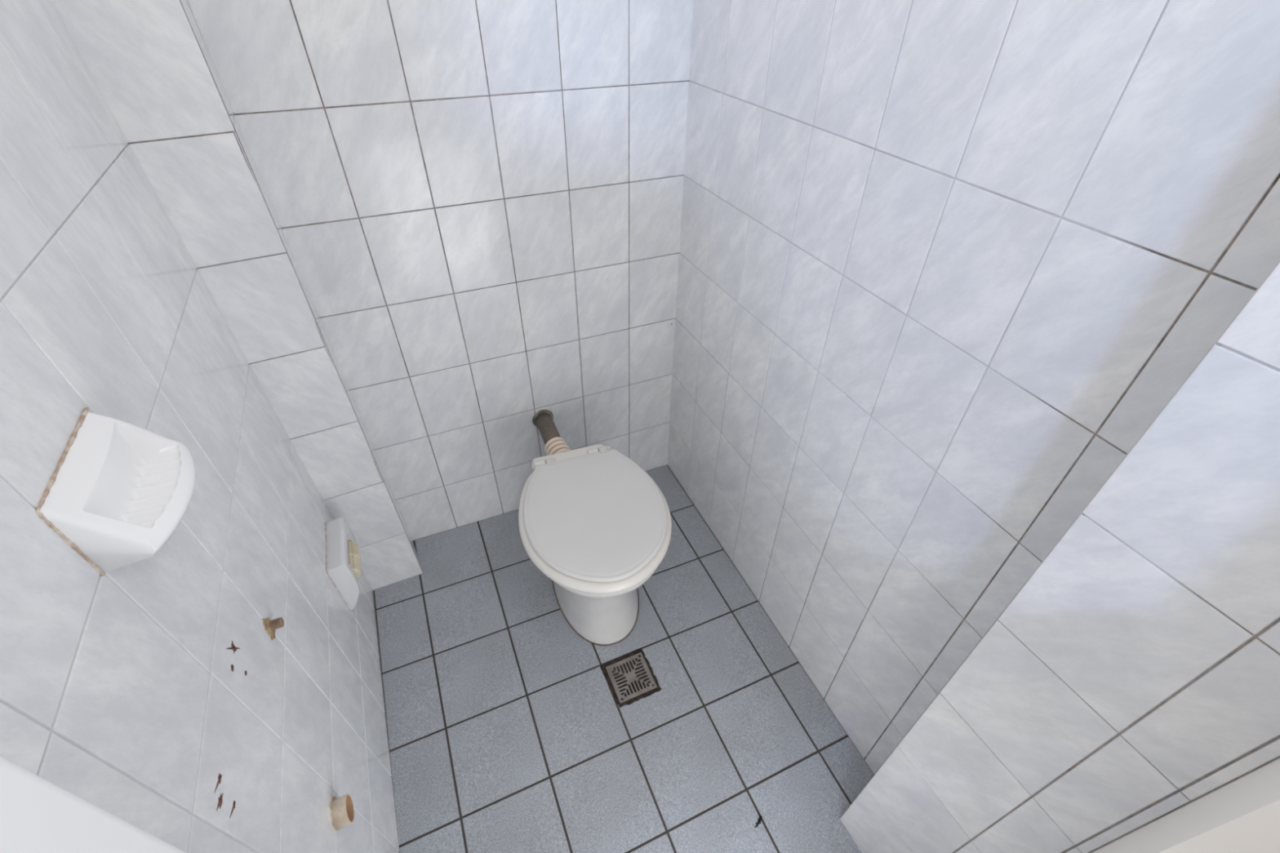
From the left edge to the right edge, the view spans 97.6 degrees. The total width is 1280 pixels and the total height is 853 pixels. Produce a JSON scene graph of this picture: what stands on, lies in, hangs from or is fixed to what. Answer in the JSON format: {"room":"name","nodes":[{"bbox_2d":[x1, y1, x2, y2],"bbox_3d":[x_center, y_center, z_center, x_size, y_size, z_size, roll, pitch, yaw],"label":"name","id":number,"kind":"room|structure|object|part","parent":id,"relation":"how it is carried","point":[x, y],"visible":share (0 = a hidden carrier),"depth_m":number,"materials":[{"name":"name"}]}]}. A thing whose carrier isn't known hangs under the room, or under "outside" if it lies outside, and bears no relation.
{"room":"bathroom","nodes":[
{"label":"bathroom","id":0,"kind":"room"},
{"bbox_2d":[0,0,399,852],"bbox_3d":[-0.574,0.225,0.720,0.074,1.628,1.139,-16,43,-18],"label":"wall","id":1,"kind":"structure","parent":0,"point":[119,690],"depth_m":0.66,"materials":[{"name":"white tile"}]},
{"bbox_2d":[0,756,186,852],"bbox_3d":[-0.268,0.502,0.352,0.238,1.737,0.166,-16,43,-18],"label":"trim","id":2,"kind":"structure","parent":1,"relation":"attached to","point":[37,815],"depth_m":0.18,"materials":[{"name":"white paint"}]},
{"bbox_2d":[35,407,195,576],"bbox_3d":[-0.496,0.051,0.552,0.071,0.091,0.150,-16,43,-18],"label":"soap dish","id":3,"kind":"object","parent":1,"relation":"attached to","point":[118,491],"visible":1,"depth_m":0.53,"materials":[{"name":"white ceramic"}]},
{"bbox_2d":[213,773,222,793],"bbox_3d":[-0.455,0.385,0.604,0.003,0.011,0.024,-16,43,-18],"label":"chipped hole","id":4,"kind":"object","parent":1,"relation":"attached to","point":[220,776],"visible":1,"depth_m":0.61,"materials":[{"name":"brown"}]},
{"bbox_2d":[216,792,223,810],"bbox_3d":[-0.449,0.400,0.597,0.003,0.010,0.021,-16,43,-18],"label":"chipped hole","id":5,"kind":"object","parent":1,"relation":"attached to","point":[220,800],"visible":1,"depth_m":0.60,"materials":[{"name":"brown"}]},
{"bbox_2d":[229,800,235,818],"bbox_3d":[-0.449,0.422,0.617,0.003,0.009,0.020,-16,43,-18],"label":"chipped hole","id":6,"kind":"object","parent":1,"relation":"attached to","point":[234,802],"visible":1,"depth_m":0.62,"materials":[{"name":"brown"}]},
{"bbox_2d":[226,640,239,653],"bbox_3d":[-0.524,0.286,0.722,0.003,0.034,0.020,-16,43,-18],"label":"chipped hole","id":7,"kind":"object","parent":1,"relation":"attached to","point":[233,647],"visible":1,"depth_m":0.72,"materials":[{"name":"brown"}]},
{"bbox_2d":[262,617,284,639],"bbox_3d":[-0.555,0.302,0.851,0.019,0.045,0.033,-16,43,-18],"label":"pipe stub","id":8,"kind":"object","parent":1,"relation":"attached to","point":[270,626],"visible":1,"depth_m":0.85,"materials":[{"name":"brown paint"}]},
{"bbox_2d":[328,794,354,831],"bbox_3d":[-0.477,0.612,0.894,0.026,0.058,0.057,-16,43,-18],"label":"pipe stub","id":9,"kind":"object","parent":1,"relation":"attached to","point":[341,810],"visible":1,"depth_m":0.88,"materials":[{"name":"beige plastic"}]},
{"bbox_2d":[324,517,360,611],"bbox_3d":[-0.693,0.326,1.339,0.058,0.164,0.151,-16,43,-18],"label":"holder","id":10,"kind":"object","parent":1,"relation":"attached to","point":[343,558],"visible":1,"depth_m":1.29,"materials":[{"name":"white ceramic"}]},
{"bbox_2d":[50,0,422,591],"bbox_3d":[-0.716,-0.147,1.138,0.157,1.616,0.004,-17,43,-19],"label":"wall pier","id":11,"kind":"object","parent":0,"point":[146,59],"visible":0.98,"depth_m":0.98,"materials":[{"name":"white tile"}]},
{"bbox_2d":[180,0,422,569],"bbox_3d":[-0.684,-0.206,1.205,0.014,1.618,0.139,-19,44,-22],"label":"wall","id":12,"kind":"structure","parent":0,"point":[184,2],"depth_m":1.07,"materials":[{"name":"white tile"}]},
{"bbox_2d":[186,0,693,540],"bbox_3d":[-0.313,-0.372,1.410,0.907,1.626,0.075,-16,43,-18],"label":"wall","id":13,"kind":"structure","parent":0,"point":[477,204],"depth_m":1.25,"materials":[{"name":"white tile"}]},
{"bbox_2d":[532,409,571,455],"bbox_3d":[-0.252,0.035,1.625,0.071,0.079,0.201,-16,43,-18],"label":"pipe","id":14,"kind":"object","parent":13,"relation":"attached to","point":[554,443],"visible":0.7,"depth_m":1.61,"materials":[{"name":"brown plastic"}]},
{"bbox_2d":[373,465,873,852],"bbox_3d":[-0.059,0.759,1.392,1.020,0.106,1.536,-16,43,-18],"label":"floor","id":15,"kind":"structure","parent":0,"point":[507,731],"depth_m":1.38,"materials":[{"name":"grey tile"}]},
{"bbox_2d":[518,444,671,645],"bbox_3d":[-0.122,0.337,1.490,0.360,0.429,0.492,-16,43,-18],"label":"toilet","id":16,"kind":"object","parent":15,"relation":"on","point":[591,519],"visible":1,"depth_m":1.32,"materials":[{"name":"ceramic"}]},
{"bbox_3d":[-0.185,0.083,1.485,0.204,0.020,0.043,-12,42,-14],"label":"hinge plate","id":17,"kind":"part","parent":16,"relation":"part of","materials":[{"name":"plastic"}]},
{"bbox_3d":[-0.120,0.350,1.505,0.351,0.388,0.483,-16,43,-18],"label":"bowl","id":18,"kind":"part","parent":16,"relation":"part of","materials":[{"name":"ceramic"}]},
{"bbox_3d":[-0.110,0.212,1.349,0.360,0.024,0.436,-16,43,-18],"label":"seat","id":19,"kind":"part","parent":16,"relation":"part of","materials":[{"name":"plastic"}]},
{"bbox_3d":[-0.106,0.199,1.332,0.336,0.014,0.401,-16,43,-18],"label":"lid","id":20,"kind":"part","parent":16,"relation":"part of","materials":[{"name":"plastic"}]},
{"bbox_2d":[600,648,661,707],"bbox_3d":[-0.025,0.651,1.455,0.125,0.006,0.125,-16,43,-18],"label":"floor drain","id":21,"kind":"object","parent":15,"relation":"on","point":[630,677],"visible":1,"depth_m":1.45,"materials":[{"name":"metal"}]},
{"bbox_2d":[755,815,762,827],"bbox_3d":[0.259,0.861,1.220,0.009,0.004,0.030,28,48,28],"label":"scrap","id":22,"kind":"object","parent":15,"relation":"on","point":[759,820],"visible":1,"depth_m":1.22,"materials":[{"name":"black"}]},
{"bbox_2d":[667,0,1279,774],"bbox_3d":[0.363,-0.133,1.143,0.072,1.630,1.164,-16,43,-18],"label":"wall","id":23,"kind":"structure","parent":0,"point":[944,265],"depth_m":0.82,"materials":[{"name":"white tile"}]},
{"bbox_2d":[866,342,1221,788],"bbox_3d":[0.510,0.152,0.660,0.139,1.827,0.004,-16,43,-18],"label":"wall","id":24,"kind":"structure","parent":0,"point":[1217,344],"depth_m":0.57,"materials":[{"name":"white tile"}]},
{"bbox_2d":[840,260,1279,852],"bbox_3d":[0.499,0.233,0.567,0.010,1.830,0.221,-18,44,-20],"label":"wall pier","id":25,"kind":"object","parent":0,"point":[1133,677],"visible":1,"depth_m":0.56,"materials":[{"name":"white tile"}]},
{"bbox_2d":[1090,757,1279,852],"bbox_3d":[0.578,0.384,0.502,0.341,1.737,0.114,-16,43,-18],"label":"wall","id":26,"kind":"structure","parent":0,"point":[1242,815],"depth_m":0.42,"materials":[{"name":"beige paint"}]}
]}

